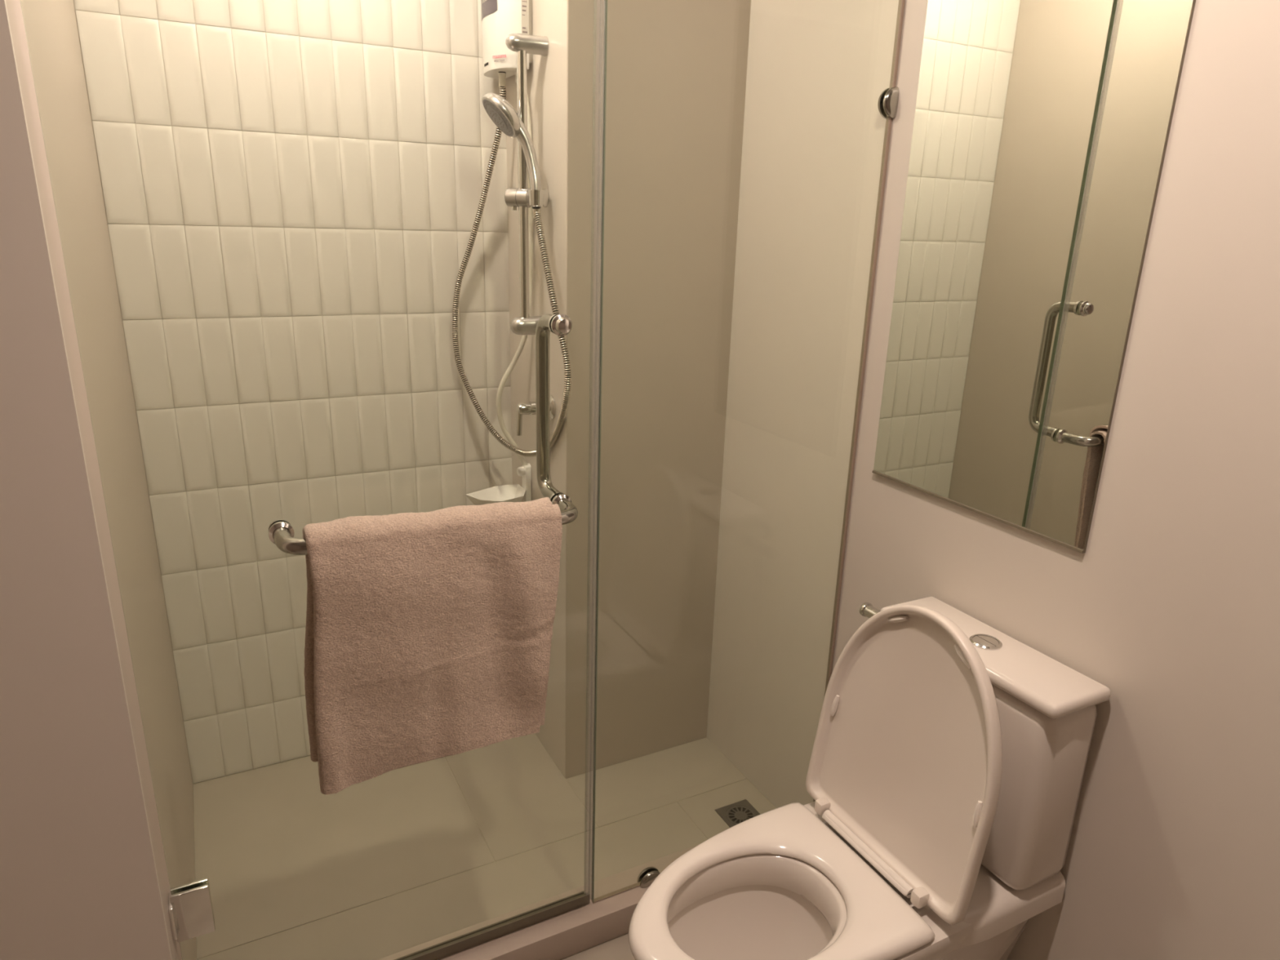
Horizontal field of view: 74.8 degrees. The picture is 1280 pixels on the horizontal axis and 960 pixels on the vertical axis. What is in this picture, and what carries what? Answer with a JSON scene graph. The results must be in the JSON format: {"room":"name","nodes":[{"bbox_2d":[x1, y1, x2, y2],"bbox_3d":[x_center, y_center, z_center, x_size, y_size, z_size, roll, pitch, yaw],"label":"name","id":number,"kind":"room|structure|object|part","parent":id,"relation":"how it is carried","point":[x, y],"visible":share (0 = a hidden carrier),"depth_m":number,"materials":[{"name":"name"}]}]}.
{"room":"bathroom","nodes":[
{"label":"bathroom","id":0,"kind":"room"},
{"bbox_2d":[0,0,172,959],"bbox_3d":[-1.043,-0.005,0.844,0.810,2.390,0.010,-7,19,-27],"label":"wall","id":1,"kind":"structure","parent":0,"point":[79,879],"depth_m":1.08,"materials":[{"name":"white paint"}]},
{"bbox_2d":[19,0,590,959],"bbox_3d":[-0.395,-0.080,1.262,0.731,2.076,0.177,-7,19,-27],"label":"shower door","id":2,"kind":"structure","parent":1,"relation":"attached to","point":[190,909],"depth_m":1.42,"materials":[{"name":"clear glass"}]},
{"bbox_3d":[-0.398,-0.091,1.255,0.710,2.052,0.008,-7,19,-27],"label":"glass pane","id":3,"kind":"part","parent":2,"relation":"part of","materials":[{"name":"clear glass"}]},
{"bbox_2d":[302,497,562,795],"bbox_3d":[-0.311,0.240,1.309,0.405,0.411,0.090,-7,19,-27],"label":"towel","id":4,"kind":"object","parent":2,"relation":"hanging from","point":[428,635],"visible":1,"depth_m":1.27,"materials":[{"name":"pink fabric"}]},
{"bbox_3d":[-0.155,-0.121,1.435,0.024,0.323,0.084,-7,19,-27],"label":"pull handle","id":5,"kind":"part","parent":2,"relation":"part of","materials":[{"name":"silver metal"}]},
{"bbox_2d":[5,0,196,959],"bbox_3d":[-0.971,-0.189,1.445,0.100,2.390,1.038,-7,19,-27],"label":"wall","id":6,"kind":"structure","parent":0,"point":[51,25],"depth_m":1.33,"materials":[{"name":"white paint"}]},
{"bbox_2d":[73,0,512,783],"bbox_3d":[-0.750,-0.387,2.057,0.925,2.360,0.101,-7,19,-27],"label":"wall","id":7,"kind":"structure","parent":0,"point":[291,189],"depth_m":1.97,"materials":[{"name":"beige tile"}]},
{"bbox_2d":[192,733,776,959],"bbox_3d":[-0.205,1.225,0.962,2.325,0.080,3.338,-7,19,-27],"label":"floor","id":8,"kind":"structure","parent":0,"point":[399,860],"depth_m":1.99,"materials":[{"name":"beige tile"}]},
{"bbox_2d":[377,843,701,959],"bbox_3d":[-0.169,0.915,1.714,1.315,0.071,0.094,-7,19,-27],"label":"shower curb","id":9,"kind":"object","parent":8,"relation":"on","point":[569,933],"depth_m":1.69,"materials":[{"name":"stone"}]},
{"bbox_2d":[591,0,905,902],"bbox_3d":[0.189,-0.152,1.557,0.582,2.080,0.029,-7,19,-27],"label":"glass panel","id":10,"kind":"object","parent":9,"relation":"on","point":[887,104],"visible":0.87,"depth_m":1.58,"materials":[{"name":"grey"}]},
{"bbox_2d":[715,799,760,827],"bbox_3d":[0.253,0.842,2.101,0.095,0.003,0.095,-7,19,-27],"label":"floor drain","id":11,"kind":"object","parent":8,"relation":"on","point":[738,812],"visible":0.8,"depth_m":2.11,"materials":[{"name":"silver metal"}]},
{"bbox_2d":[628,595,1111,959],"bbox_3d":[0.308,0.629,1.360,0.710,0.850,0.366,-7,19,-27],"label":"toilet","id":12,"kind":"object","parent":8,"relation":"on","point":[948,762],"visible":1,"depth_m":1.34,"materials":[{"name":"white ceramic"}]},
{"bbox_3d":[0.182,0.658,1.302,0.429,0.021,0.337,-7,19,-27],"label":"seat","id":13,"kind":"part","parent":12,"relation":"part of","materials":[{"name":"white plastic"}]},
{"bbox_3d":[0.430,0.415,1.358,0.086,0.432,0.362,-7,19,-27],"label":"lid","id":14,"kind":"part","parent":12,"relation":"part of","materials":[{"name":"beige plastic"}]},
{"bbox_3d":[0.573,0.283,1.392,0.134,0.024,0.366,-7,19,-27],"label":"tank lid","id":15,"kind":"part","parent":12,"relation":"part of","materials":[{"name":"white ceramic"}]},
{"bbox_3d":[0.571,0.451,1.445,0.124,0.328,0.351,-7,19,-27],"label":"tank","id":16,"kind":"part","parent":12,"relation":"part of","materials":[{"name":"white ceramic"}]},
{"bbox_2d":[505,0,567,777],"bbox_3d":[-0.234,-0.389,2.111,0.100,2.360,0.486,-7,19,-27],"label":"wall","id":17,"kind":"structure","parent":0,"point":[547,76],"depth_m":1.98,"materials":[{"name":"white paint"}]},
{"bbox_2d":[466,465,531,505],"bbox_3d":[-0.352,0.022,2.164,0.113,0.102,0.161,16,22,39],"label":"soap dish","id":18,"kind":"object","parent":17,"relation":"attached to","point":[515,492],"visible":0.79,"depth_m":2.19,"materials":[{"name":"white plastic"}]},
{"bbox_2d":[466,484,525,505],"bbox_3d":[-0.355,0.052,2.171,0.113,0.040,0.155,16,22,39],"label":"tray","id":19,"kind":"object","parent":18,"relation":"on","point":[515,492],"depth_m":2.20,"materials":[{"name":"white plastic"}]},
{"bbox_3d":[-0.311,-0.022,2.188,0.019,0.026,0.025,-7,19,-27],"label":"clip knob","id":20,"kind":"part","parent":18,"relation":"part of","materials":[{"name":"white plastic"}]},
{"bbox_2d":[480,0,532,83],"bbox_3d":[-0.308,-1.101,1.877,0.082,0.392,0.181,-7,19,-27],"label":"water heater","id":21,"kind":"object","parent":17,"relation":"attached to","point":[500,19],"visible":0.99,"depth_m":1.85,"materials":[{"name":"white plastic"}]},
{"bbox_2d":[493,54,506,58],"bbox_3d":[-0.311,-0.939,1.857,0.041,0.006,0.001,13,20,32],"label":"print","id":22,"kind":"object","parent":21,"relation":"on","point":[495,56],"depth_m":1.86,"materials":[{"name":"red paint"}]},
{"bbox_2d":[451,72,571,457],"bbox_3d":[-0.285,-0.478,1.963,0.440,0.890,0.100,18,23,42],"label":"shower hose","id":23,"kind":"object","parent":21,"relation":"attached to","point":[536,215],"visible":0.93,"depth_m":2.00,"materials":[{"name":"silver metal"}]},
{"bbox_2d":[522,0,527,33],"bbox_3d":[-0.252,-0.999,1.833,0.011,0.087,0.001,-7,19,-27],"label":"print","id":24,"kind":"object","parent":21,"relation":"attached to","point":[524,2],"depth_m":1.83,"materials":[{"name":"grey"}]},
{"bbox_3d":[-0.277,-1.117,1.889,0.012,0.340,0.155,-7,19,-27],"label":"plate","id":25,"kind":"part","parent":21,"relation":"part of","materials":[{"name":"white plastic"}]},
{"bbox_2d":[496,96,533,466],"bbox_3d":[-0.306,-0.456,2.030,0.093,0.938,0.069,-7,19,-27],"label":"tube","id":26,"kind":"object","parent":17,"relation":"attached to","point":[523,339],"visible":0.54,"depth_m":2.06,"materials":[{"name":"white"}]},
{"bbox_2d":[504,33,549,335],"bbox_3d":[-0.249,-0.639,1.861,0.094,0.637,0.097,-7,19,-27],"label":"shower rail","id":27,"kind":"object","parent":17,"relation":"attached to","point":[522,197],"visible":0.9,"depth_m":1.85,"materials":[{"name":"silver metal"}]},
{"bbox_2d":[481,93,541,208],"bbox_3d":[-0.282,-0.714,1.827,0.114,0.232,0.110,-7,19,-27],"label":"shower","id":28,"kind":"object","parent":27,"relation":"attached to","point":[502,113],"visible":0.98,"depth_m":1.81,"materials":[{"name":"grey metal"}]},
{"bbox_3d":[-0.260,-0.643,1.866,0.022,0.602,0.022,-7,19,-27],"label":"rail","id":29,"kind":"part","parent":27,"relation":"part of","materials":[{"name":"silver metal"}]},
{"bbox_2d":[515,394,555,435],"bbox_3d":[-0.253,-0.155,1.997,0.089,0.092,0.060,-7,19,-27],"label":"valve","id":30,"kind":"object","parent":17,"relation":"attached to","point":[529,408],"visible":0.67,"depth_m":1.98,"materials":[{"name":"silver metal"}]},
{"bbox_3d":[-0.285,-0.140,1.984,0.018,0.069,0.014,-7,19,-27],"label":"lever","id":31,"kind":"part","parent":30,"relation":"part of","materials":[{"name":"silver metal"}]},
{"bbox_2d":[565,0,751,778],"bbox_3d":[0.034,-0.354,2.026,0.489,2.360,0.084,-7,19,-27],"label":"wall","id":32,"kind":"structure","parent":0,"point":[677,69],"depth_m":1.99,"materials":[{"name":"beige paint"}]},
{"bbox_2d":[706,0,1279,959],"bbox_3d":[0.899,0.019,0.957,0.100,2.390,2.772,-7,19,-27],"label":"wall","id":33,"kind":"structure","parent":0,"point":[1171,603],"depth_m":1.31,"materials":[{"name":"white paint"}]},
{"bbox_2d":[859,602,879,617],"bbox_3d":[0.498,0.266,1.598,0.089,0.042,0.140,-7,19,-27],"label":"holder","id":34,"kind":"object","parent":33,"relation":"attached to","point":[866,610],"visible":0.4,"depth_m":1.62,"materials":[{"name":"silver metal"}]},
{"bbox_2d":[871,0,1195,553],"bbox_3d":[0.592,-0.500,1.313,0.008,1.149,0.464,-7,19,-27],"label":"wall mirror","id":35,"kind":"object","parent":33,"relation":"attached to","point":[1041,131],"visible":1,"depth_m":1.32,"materials":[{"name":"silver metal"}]}
]}

